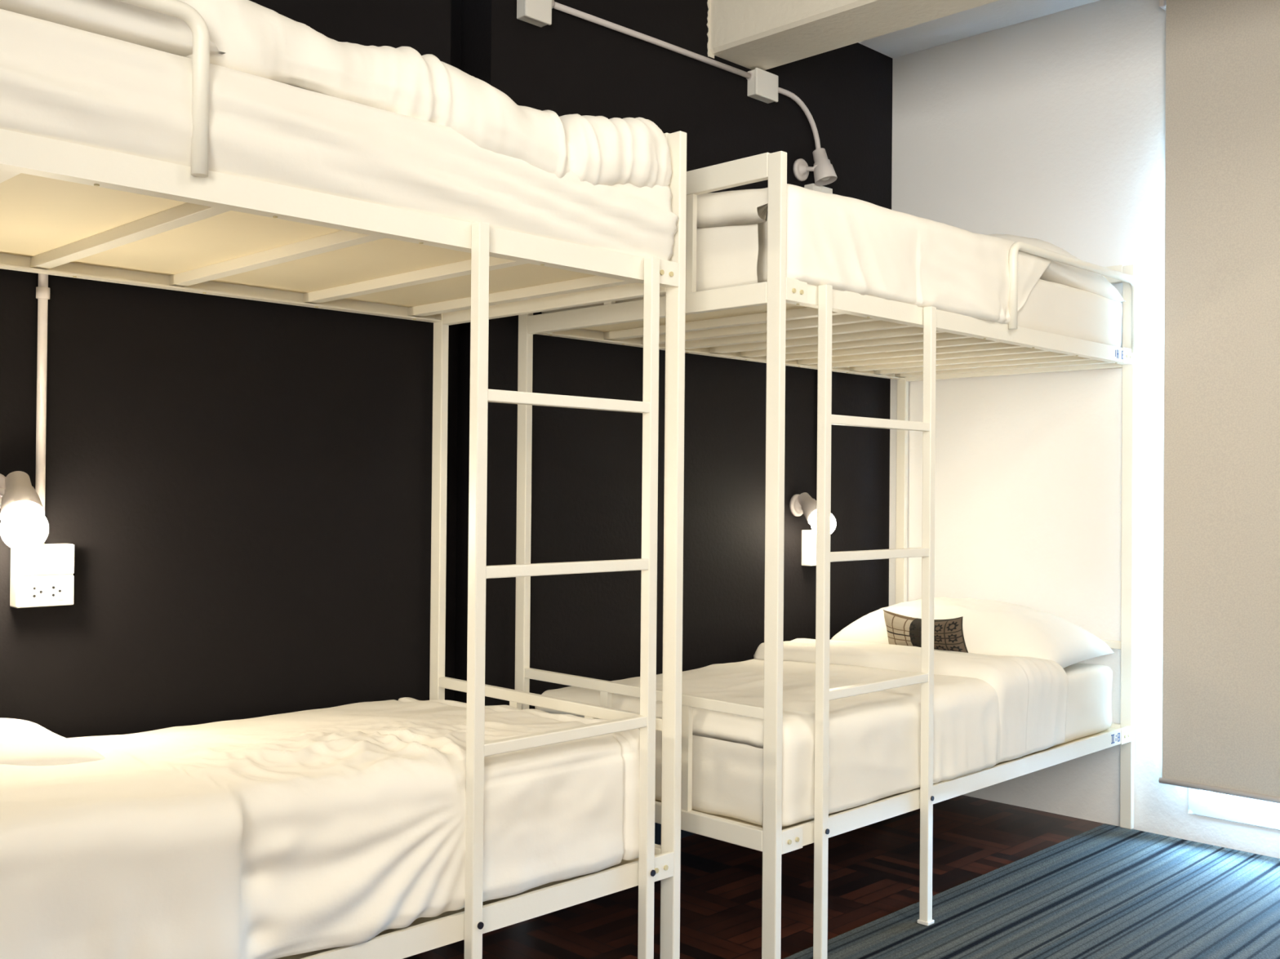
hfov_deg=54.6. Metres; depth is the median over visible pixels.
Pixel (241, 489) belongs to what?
wall
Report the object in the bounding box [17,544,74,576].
switch plate
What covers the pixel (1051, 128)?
wall
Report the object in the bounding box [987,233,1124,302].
pillow
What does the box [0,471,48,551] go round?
wall lamp
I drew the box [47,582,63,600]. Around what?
socket
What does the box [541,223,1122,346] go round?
mattress
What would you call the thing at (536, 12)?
junction box
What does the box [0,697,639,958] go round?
duvet
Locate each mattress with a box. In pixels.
[0,8,678,261]
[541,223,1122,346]
[638,662,1112,826]
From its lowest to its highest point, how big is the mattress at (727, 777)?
0.227 m
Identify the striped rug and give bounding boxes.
[783,823,1279,958]
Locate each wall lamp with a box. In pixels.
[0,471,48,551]
[789,492,835,533]
[792,147,837,186]
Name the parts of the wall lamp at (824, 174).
plate, arm, bulb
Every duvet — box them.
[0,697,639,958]
[178,0,671,187]
[534,638,1068,826]
[697,183,1051,324]
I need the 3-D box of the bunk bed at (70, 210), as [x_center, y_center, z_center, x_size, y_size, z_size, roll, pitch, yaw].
[-0.891,0.186,2.309,0.925,1.915,1.925,0,-1,45]
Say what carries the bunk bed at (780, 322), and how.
on the floor
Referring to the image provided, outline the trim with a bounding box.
[706,0,714,57]
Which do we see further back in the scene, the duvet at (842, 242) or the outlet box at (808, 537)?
the outlet box at (808, 537)
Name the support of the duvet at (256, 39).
on the mattress at (58, 82)
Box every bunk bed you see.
[0,0,686,958]
[515,151,1139,958]
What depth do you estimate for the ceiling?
4.55 m
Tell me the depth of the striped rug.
3.35 m
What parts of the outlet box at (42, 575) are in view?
socket plate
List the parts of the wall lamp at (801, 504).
plate, bulb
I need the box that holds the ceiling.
[858,0,1098,57]
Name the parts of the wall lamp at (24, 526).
plate, arm, bulb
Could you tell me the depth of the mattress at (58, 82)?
2.02 m
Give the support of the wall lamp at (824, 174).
attached to the wall at (241, 489)
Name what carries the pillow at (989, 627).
on the mattress at (727, 777)
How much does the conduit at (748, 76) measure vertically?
0.037 m
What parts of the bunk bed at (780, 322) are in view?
post, rail, board, rail, rail, post, ladder post, board, post, ladder post, rail, rail, rail, guard rail, rail, post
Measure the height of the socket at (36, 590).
0.038 m
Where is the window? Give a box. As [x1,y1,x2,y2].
[1188,788,1279,830]
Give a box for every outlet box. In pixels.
[9,543,74,608]
[801,529,816,566]
[804,183,832,193]
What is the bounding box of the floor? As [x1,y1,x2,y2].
[403,795,1104,958]
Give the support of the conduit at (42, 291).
attached to the wall at (241, 489)
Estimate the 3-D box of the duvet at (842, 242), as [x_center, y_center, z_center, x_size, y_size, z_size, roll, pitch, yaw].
[0.521,-0.599,3.622,0.876,0.296,1.363,0,-1,45]
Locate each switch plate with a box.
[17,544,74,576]
[810,530,816,547]
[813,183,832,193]
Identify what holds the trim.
attached to the wall at (241, 489)
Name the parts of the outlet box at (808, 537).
socket plate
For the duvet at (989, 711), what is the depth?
3.38 m
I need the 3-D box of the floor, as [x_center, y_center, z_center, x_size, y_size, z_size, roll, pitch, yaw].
[0.629,1.195,1.022,4.949,0.100,5.968,0,-1,45]
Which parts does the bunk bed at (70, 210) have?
guard rail, rail, board, rail, post, board, ladder post, rail, rail, ladder post, rail, post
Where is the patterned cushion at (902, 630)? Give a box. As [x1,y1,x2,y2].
[883,609,968,653]
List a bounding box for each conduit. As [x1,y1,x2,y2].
[35,273,49,544]
[551,0,752,79]
[777,87,820,149]
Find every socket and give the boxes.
[28,582,44,601]
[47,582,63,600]
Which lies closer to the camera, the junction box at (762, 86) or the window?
the window
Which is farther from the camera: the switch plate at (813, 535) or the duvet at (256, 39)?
the switch plate at (813, 535)
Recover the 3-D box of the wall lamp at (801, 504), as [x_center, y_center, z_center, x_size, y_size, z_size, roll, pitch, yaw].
[0.614,0.122,4.395,0.089,0.153,0.192,1,-1,-36]
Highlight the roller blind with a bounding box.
[1158,0,1279,804]
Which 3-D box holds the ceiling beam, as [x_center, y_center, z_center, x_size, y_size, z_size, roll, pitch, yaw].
[2.078,-1.552,2.482,4.949,0.261,0.258,0,-1,45]
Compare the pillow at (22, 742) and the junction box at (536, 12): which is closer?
the pillow at (22, 742)
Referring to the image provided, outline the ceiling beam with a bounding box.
[709,0,998,70]
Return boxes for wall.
[0,0,893,844]
[888,0,1279,858]
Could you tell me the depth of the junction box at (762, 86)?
4.27 m
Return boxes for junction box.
[516,0,551,26]
[746,67,778,103]
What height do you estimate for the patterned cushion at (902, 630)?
0.124 m
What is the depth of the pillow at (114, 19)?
1.84 m
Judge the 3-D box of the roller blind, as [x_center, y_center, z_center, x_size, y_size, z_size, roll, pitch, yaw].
[2.498,-0.320,3.344,2.167,2.632,0.080,0,-1,45]
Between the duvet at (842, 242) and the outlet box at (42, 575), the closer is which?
the outlet box at (42, 575)
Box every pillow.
[0,0,226,56]
[0,718,105,765]
[831,596,1115,668]
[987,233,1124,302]
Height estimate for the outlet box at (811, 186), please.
0.130 m
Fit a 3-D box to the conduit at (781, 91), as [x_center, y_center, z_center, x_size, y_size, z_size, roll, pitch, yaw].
[0.564,-1.228,4.452,0.019,0.312,0.283,0,-1,45]

